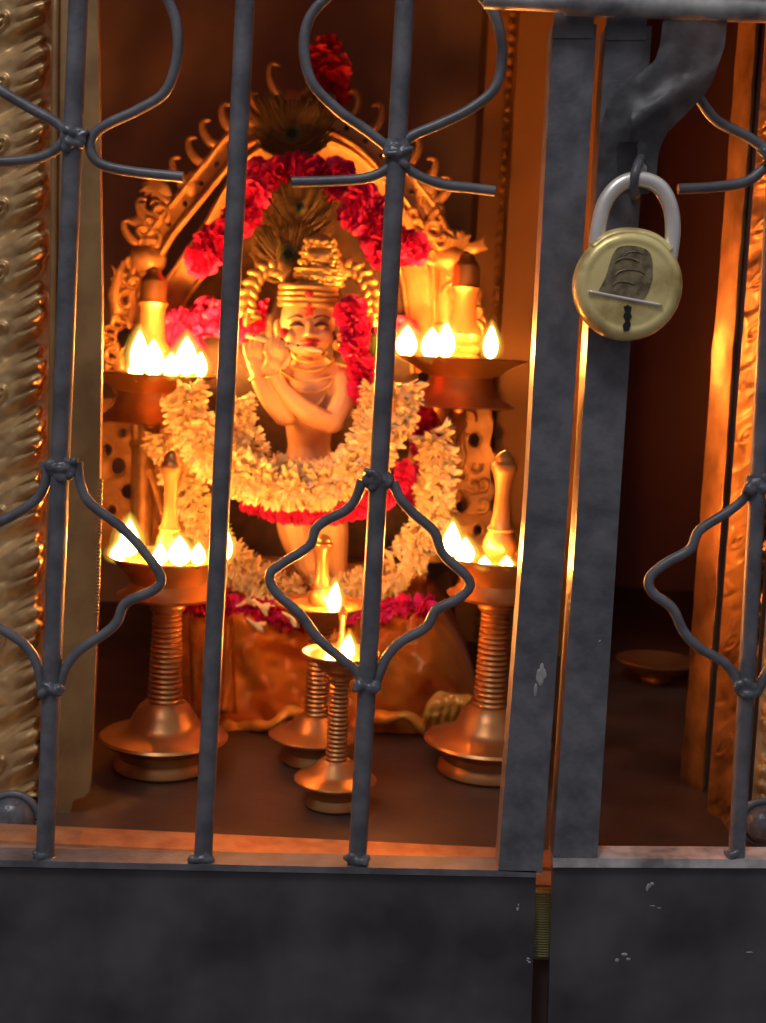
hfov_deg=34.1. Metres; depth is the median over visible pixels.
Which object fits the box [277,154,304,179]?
flower
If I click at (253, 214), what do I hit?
flower
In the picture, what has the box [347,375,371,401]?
flower
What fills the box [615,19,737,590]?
wall
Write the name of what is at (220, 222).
flower
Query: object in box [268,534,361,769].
oil lamp
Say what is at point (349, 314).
flower
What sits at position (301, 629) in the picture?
flower
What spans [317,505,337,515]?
flower
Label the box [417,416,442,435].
flower
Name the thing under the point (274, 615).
flower
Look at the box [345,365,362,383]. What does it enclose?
flower
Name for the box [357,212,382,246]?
flower
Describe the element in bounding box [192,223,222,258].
flower
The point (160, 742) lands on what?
oil lamp
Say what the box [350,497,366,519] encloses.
flower
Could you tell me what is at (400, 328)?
flower
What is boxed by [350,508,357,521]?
flower
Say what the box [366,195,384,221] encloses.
flower
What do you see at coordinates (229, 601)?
flower
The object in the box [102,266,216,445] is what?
oil lamp
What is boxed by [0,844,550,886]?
trim
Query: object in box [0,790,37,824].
stud
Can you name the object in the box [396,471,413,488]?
flower
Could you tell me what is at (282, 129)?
feather
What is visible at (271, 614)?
flower
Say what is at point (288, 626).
flower
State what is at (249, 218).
flower
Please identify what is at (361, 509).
flower
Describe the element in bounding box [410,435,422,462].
flower
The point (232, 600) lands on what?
flower
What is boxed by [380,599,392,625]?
flower
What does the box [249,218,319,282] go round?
feather
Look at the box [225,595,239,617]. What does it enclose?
flower
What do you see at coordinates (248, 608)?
flower
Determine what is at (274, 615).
flower
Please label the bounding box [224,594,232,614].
flower
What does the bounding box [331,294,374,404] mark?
garland
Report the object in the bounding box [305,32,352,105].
blossom
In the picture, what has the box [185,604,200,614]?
flower
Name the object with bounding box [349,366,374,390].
flower
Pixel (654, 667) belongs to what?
dish
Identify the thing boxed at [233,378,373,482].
garland
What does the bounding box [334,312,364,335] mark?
flower
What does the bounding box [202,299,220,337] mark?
flower
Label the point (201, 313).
flower
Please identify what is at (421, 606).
flower
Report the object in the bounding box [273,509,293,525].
flower
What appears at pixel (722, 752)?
door frame
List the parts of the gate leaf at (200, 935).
edge rail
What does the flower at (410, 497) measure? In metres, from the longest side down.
0.034 x 0.034 x 0.032 m
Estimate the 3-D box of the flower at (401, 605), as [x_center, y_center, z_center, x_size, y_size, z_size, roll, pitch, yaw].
[0.017,0.086,1.132,0.021,0.020,0.022,-3,3,-29]
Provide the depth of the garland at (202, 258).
1.20 m
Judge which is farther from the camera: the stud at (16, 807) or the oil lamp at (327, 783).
the oil lamp at (327, 783)
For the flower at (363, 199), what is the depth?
1.18 m
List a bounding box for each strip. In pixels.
[533,886,550,959]
[680,22,758,791]
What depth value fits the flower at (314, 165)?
1.20 m
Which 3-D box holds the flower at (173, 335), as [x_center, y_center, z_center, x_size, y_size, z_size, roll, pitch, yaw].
[-0.211,-0.178,1.235,0.038,0.038,0.037,-34,17,23]
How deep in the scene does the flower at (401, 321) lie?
1.25 m
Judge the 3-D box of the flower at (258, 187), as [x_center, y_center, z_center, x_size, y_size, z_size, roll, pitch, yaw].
[-0.122,-0.310,1.206,0.033,0.031,0.030,14,33,39]
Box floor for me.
[32,587,754,849]
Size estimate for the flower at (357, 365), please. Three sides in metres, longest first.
0.027 x 0.027 x 0.025 m
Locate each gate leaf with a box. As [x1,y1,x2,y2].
[0,0,596,1022]
[546,17,765,1022]
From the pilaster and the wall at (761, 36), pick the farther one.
the pilaster
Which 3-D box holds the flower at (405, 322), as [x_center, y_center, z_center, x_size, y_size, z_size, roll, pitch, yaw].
[0.022,-0.183,1.263,0.030,0.031,0.032,25,35,36]
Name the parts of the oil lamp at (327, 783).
dish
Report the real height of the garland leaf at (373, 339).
0.023 m
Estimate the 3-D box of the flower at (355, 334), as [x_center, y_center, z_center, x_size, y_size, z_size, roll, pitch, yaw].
[-0.025,-0.163,1.153,0.030,0.029,0.030,-28,7,-16]
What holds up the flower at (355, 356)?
on the garland at (350, 315)
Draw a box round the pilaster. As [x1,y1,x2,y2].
[450,9,605,655]
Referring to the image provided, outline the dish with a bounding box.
[615,650,689,685]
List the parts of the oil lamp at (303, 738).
dish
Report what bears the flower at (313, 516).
on the garland at (404, 471)
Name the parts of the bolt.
bolt rod, hasp plate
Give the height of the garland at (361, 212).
0.087 m
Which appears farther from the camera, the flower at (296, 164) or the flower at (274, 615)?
the flower at (296, 164)
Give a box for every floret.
[236,592,256,606]
[246,617,265,632]
[252,599,274,615]
[282,611,299,627]
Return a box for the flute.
[245,333,322,352]
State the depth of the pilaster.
1.41 m
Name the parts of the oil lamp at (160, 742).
dish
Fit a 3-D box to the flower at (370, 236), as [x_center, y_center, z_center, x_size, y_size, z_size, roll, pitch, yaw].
[0.004,-0.253,1.190,0.046,0.045,0.046,32,27,21]
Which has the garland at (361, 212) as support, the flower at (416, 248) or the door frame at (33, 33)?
the flower at (416, 248)
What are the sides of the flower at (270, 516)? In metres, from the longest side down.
0.021 x 0.020 x 0.019 m
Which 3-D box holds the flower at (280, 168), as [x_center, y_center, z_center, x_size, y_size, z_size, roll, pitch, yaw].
[-0.101,-0.328,1.209,0.028,0.029,0.031,-2,9,-40]
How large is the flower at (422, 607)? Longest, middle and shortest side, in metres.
0.026 x 0.025 x 0.024 m
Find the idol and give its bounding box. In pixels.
[239,234,378,590]
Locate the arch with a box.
[101,62,496,579]
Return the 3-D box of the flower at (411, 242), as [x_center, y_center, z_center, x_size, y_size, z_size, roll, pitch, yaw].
[0.015,-0.253,1.188,0.041,0.041,0.041,9,3,35]
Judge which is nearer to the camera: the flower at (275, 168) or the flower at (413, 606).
the flower at (413, 606)
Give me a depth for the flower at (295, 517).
1.15 m
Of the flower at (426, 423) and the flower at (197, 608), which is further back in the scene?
the flower at (426, 423)
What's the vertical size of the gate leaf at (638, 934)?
0.673 m
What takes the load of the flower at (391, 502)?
on the garland at (404, 471)
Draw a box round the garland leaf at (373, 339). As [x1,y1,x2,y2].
[368,333,376,357]
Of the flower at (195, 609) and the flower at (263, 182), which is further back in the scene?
the flower at (263, 182)
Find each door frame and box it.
[0,0,103,812]
[707,26,765,829]
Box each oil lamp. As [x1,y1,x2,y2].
[98,450,231,782]
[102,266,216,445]
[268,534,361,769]
[294,606,379,814]
[396,251,527,447]
[424,450,551,787]
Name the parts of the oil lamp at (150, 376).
dish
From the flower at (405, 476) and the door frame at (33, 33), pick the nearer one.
the door frame at (33, 33)
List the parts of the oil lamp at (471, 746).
dish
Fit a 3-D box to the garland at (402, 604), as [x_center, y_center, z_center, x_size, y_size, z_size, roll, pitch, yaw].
[-0.071,0.092,1.138,0.244,0.046,0.040,3,7,0]
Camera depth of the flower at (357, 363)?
1.15 m
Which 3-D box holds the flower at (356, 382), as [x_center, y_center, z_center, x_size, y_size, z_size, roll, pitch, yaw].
[-0.018,-0.112,1.160,0.028,0.030,0.027,27,16,36]
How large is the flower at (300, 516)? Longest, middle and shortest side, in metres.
0.020 x 0.019 x 0.018 m
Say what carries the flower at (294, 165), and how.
on the garland at (202, 258)
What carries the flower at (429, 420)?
on the garland at (429, 420)
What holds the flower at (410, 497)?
on the garland at (429, 420)
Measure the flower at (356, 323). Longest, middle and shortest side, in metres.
0.028 x 0.027 x 0.026 m
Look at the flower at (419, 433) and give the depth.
1.21 m
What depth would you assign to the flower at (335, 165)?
1.20 m
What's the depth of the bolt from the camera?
0.70 m
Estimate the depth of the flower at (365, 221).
1.18 m
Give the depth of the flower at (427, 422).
1.20 m
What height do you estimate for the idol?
0.348 m
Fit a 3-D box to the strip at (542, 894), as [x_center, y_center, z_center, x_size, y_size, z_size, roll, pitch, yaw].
[0.101,0.265,0.801,0.020,0.047,0.008,3,7,0]
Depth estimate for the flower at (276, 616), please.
1.13 m
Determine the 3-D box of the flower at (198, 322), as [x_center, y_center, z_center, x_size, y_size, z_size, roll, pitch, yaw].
[-0.181,-0.185,1.230,0.032,0.031,0.034,-21,-9,31]
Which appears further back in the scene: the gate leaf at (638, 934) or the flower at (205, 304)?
the flower at (205, 304)
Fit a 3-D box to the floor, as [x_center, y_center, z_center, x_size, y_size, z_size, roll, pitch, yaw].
[-0.008,0.160,1.631,2.400,0.050,1.600,3,7,0]
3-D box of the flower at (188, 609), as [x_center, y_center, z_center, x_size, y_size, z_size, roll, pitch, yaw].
[-0.182,0.084,1.136,0.023,0.022,0.023,-11,-19,19]
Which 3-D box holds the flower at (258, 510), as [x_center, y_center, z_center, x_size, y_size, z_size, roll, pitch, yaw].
[-0.115,-0.005,1.150,0.022,0.022,0.020,-16,10,-33]
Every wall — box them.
[100,0,482,603]
[531,959,547,1022]
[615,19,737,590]
[705,23,765,790]
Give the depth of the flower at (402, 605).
1.13 m
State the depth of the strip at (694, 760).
0.97 m
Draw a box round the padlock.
[572,171,682,340]
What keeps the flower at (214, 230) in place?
on the garland at (202, 258)
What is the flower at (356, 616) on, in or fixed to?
on the garland at (402, 604)
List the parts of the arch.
pierced panel, foot rail, pierced panel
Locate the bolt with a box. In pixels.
[483,0,765,193]
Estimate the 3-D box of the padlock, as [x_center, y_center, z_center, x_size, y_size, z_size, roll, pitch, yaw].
[0.140,-0.144,0.708,0.062,0.095,0.019,3,7,0]
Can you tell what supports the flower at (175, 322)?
on the garland at (203, 322)
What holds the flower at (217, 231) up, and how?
on the garland at (202, 258)
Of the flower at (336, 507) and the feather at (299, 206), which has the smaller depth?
the flower at (336, 507)
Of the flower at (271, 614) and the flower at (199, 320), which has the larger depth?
the flower at (199, 320)
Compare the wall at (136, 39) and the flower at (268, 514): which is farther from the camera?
the wall at (136, 39)
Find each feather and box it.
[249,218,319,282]
[250,92,334,155]
[264,175,334,236]
[283,250,292,259]
[297,204,302,210]
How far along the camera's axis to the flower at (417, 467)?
1.21 m
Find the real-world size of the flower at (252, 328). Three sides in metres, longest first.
0.038 x 0.036 x 0.035 m
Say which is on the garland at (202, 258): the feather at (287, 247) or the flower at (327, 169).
the flower at (327, 169)
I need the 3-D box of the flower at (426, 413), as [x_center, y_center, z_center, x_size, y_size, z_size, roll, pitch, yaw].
[0.036,-0.098,1.210,0.028,0.028,0.028,-27,-1,-1]
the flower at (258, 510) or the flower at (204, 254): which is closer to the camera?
the flower at (258, 510)
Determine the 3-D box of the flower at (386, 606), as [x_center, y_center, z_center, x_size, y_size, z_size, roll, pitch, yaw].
[-0.001,0.090,1.138,0.026,0.026,0.026,12,17,-11]
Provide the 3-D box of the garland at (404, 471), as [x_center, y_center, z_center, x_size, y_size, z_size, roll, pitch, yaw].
[-0.062,-0.019,1.150,0.187,0.068,0.034,3,7,-2]
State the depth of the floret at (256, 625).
1.12 m
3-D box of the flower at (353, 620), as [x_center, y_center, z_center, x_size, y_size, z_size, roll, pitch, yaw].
[-0.031,0.096,1.139,0.022,0.024,0.024,28,27,-49]
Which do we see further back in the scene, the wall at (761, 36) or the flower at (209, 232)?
the flower at (209, 232)
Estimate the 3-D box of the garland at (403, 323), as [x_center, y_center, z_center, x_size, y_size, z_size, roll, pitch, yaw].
[0.014,-0.183,1.262,0.046,0.041,0.048,3,7,0]
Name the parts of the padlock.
crest plate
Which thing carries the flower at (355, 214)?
on the garland at (361, 212)
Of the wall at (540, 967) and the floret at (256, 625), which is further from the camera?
the floret at (256, 625)
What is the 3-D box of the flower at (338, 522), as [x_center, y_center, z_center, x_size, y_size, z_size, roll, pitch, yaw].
[-0.045,0.003,1.151,0.023,0.022,0.023,-15,61,-37]
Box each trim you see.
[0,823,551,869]
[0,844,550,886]
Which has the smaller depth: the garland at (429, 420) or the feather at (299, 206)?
the feather at (299, 206)
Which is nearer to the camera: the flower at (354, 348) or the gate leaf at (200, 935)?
the gate leaf at (200, 935)
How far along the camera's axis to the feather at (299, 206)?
1.19 m
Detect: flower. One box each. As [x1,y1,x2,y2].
[165,306,196,344]
[165,309,185,340]
[165,327,182,351]
[177,315,213,354]
[182,607,192,612]
[183,244,217,278]
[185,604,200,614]
[186,307,210,338]
[187,238,222,270]
[187,302,211,332]
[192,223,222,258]
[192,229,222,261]
[192,296,214,312]
[193,305,210,336]
[194,605,205,617]
[199,603,205,617]
[201,221,218,241]
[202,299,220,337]
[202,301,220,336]
[206,216,224,247]
[211,225,223,253]
[217,219,245,241]
[219,207,254,234]
[219,213,255,237]
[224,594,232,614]
[225,593,241,612]
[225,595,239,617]
[225,597,233,615]
[238,316,251,343]
[239,306,256,333]
[239,500,257,515]
[240,595,258,612]
[241,605,256,619]
[244,203,262,228]
[244,599,265,621]
[245,175,272,207]
[246,155,269,185]
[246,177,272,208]
[246,503,269,518]
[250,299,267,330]
[251,298,269,333]
[253,172,279,199]
[257,597,275,624]
[259,155,290,190]
[259,506,272,519]
[264,508,277,522]
[264,602,282,622]
[266,598,284,622]
[268,157,291,182]
[269,606,287,623]
[271,617,292,633]
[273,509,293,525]
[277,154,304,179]
[285,149,309,175]
[285,156,310,188]
[285,509,301,523]
[290,622,303,633]
[296,509,304,524]
[298,510,310,525]
[301,509,318,520]
[303,156,325,175]
[304,154,326,175]
[305,160,329,187]
[309,156,330,175]
[309,509,322,522]
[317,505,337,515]
[321,155,355,195]
[321,163,350,201]
[323,505,341,524]
[329,506,342,525]
[331,299,366,330]
[333,294,367,319]
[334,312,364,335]
[336,196,371,231]
[337,328,369,359]
[337,504,350,524]
[339,335,368,362]
[341,182,381,215]
[343,322,372,346]
[345,312,368,334]
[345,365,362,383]
[346,347,368,366]
[346,618,355,625]
[347,353,374,374]
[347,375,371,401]
[347,613,359,625]
[348,204,383,239]
[349,357,374,373]
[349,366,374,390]
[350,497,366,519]
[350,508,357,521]
[352,378,373,404]
[355,496,367,516]
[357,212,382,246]
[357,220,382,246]
[360,226,408,266]
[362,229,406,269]
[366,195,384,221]
[374,316,405,345]
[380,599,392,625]
[381,598,391,624]
[386,492,395,510]
[390,596,411,617]
[391,593,416,616]
[393,458,414,478]
[393,468,414,484]
[395,324,415,349]
[395,469,416,490]
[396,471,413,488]
[400,225,421,266]
[400,315,418,339]
[402,228,431,266]
[402,480,411,494]
[402,490,431,511]
[405,601,421,620]
[407,489,429,505]
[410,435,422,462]
[411,421,439,439]
[412,592,436,618]
[413,600,430,615]
[414,407,435,430]
[414,431,437,453]
[415,465,442,489]
[417,406,433,421]
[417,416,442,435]
[422,413,436,431]
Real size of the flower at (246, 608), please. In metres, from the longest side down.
0.022 x 0.021 x 0.019 m
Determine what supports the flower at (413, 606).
on the garland at (402, 604)
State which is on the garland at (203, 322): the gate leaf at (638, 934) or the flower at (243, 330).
the flower at (243, 330)
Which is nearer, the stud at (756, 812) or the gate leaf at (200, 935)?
the gate leaf at (200, 935)
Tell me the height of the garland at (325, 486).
0.124 m
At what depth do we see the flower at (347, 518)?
1.15 m
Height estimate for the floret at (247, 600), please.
0.014 m
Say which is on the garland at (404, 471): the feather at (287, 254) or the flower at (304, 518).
the flower at (304, 518)
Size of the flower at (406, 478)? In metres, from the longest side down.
0.022 x 0.021 x 0.020 m
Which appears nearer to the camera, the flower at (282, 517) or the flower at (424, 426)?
the flower at (282, 517)
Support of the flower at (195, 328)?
on the garland at (203, 322)
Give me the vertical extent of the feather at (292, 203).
0.074 m
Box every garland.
[140,416,462,601]
[160,378,428,512]
[165,296,269,354]
[182,592,436,633]
[183,149,355,278]
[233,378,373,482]
[239,458,416,525]
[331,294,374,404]
[336,182,431,269]
[374,315,418,349]
[402,406,442,511]
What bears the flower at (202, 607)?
on the garland at (402, 604)
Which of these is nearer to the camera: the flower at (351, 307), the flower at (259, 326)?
the flower at (351, 307)
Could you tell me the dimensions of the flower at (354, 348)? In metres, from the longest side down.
0.033 x 0.032 x 0.031 m
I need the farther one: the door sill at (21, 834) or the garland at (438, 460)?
the garland at (438, 460)
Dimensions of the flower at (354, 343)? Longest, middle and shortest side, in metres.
0.031 x 0.031 x 0.031 m
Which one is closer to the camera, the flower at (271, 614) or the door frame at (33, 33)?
the door frame at (33, 33)
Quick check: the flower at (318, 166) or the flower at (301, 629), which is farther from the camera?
the flower at (318, 166)
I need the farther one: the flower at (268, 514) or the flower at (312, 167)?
the flower at (312, 167)
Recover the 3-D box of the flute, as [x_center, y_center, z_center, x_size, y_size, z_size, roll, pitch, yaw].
[-0.090,-0.153,1.134,0.070,0.016,0.010,2,7,-8]
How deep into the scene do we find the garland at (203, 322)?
1.22 m
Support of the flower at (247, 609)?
on the garland at (402, 604)
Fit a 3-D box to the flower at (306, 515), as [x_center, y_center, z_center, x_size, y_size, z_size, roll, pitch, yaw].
[-0.066,-0.002,1.151,0.021,0.022,0.020,25,-8,-8]
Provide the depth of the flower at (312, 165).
1.20 m
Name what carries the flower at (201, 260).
on the garland at (202, 258)
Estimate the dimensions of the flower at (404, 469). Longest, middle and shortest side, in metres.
0.021 x 0.021 x 0.020 m
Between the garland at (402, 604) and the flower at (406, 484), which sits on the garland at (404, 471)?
the flower at (406, 484)
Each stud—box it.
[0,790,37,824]
[746,798,765,846]
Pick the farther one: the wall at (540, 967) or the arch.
the arch
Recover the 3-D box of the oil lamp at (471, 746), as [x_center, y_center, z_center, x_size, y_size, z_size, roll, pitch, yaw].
[0.091,0.082,1.007,0.105,0.264,0.105,3,7,0]
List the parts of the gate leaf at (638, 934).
edge rail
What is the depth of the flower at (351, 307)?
1.14 m
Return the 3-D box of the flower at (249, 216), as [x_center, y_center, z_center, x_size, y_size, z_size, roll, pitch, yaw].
[-0.143,-0.280,1.210,0.033,0.036,0.033,5,7,16]
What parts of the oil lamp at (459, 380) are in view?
dish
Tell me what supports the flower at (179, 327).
on the garland at (203, 322)
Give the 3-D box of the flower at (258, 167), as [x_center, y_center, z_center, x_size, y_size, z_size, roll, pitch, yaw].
[-0.118,-0.325,1.209,0.036,0.036,0.036,4,26,-26]

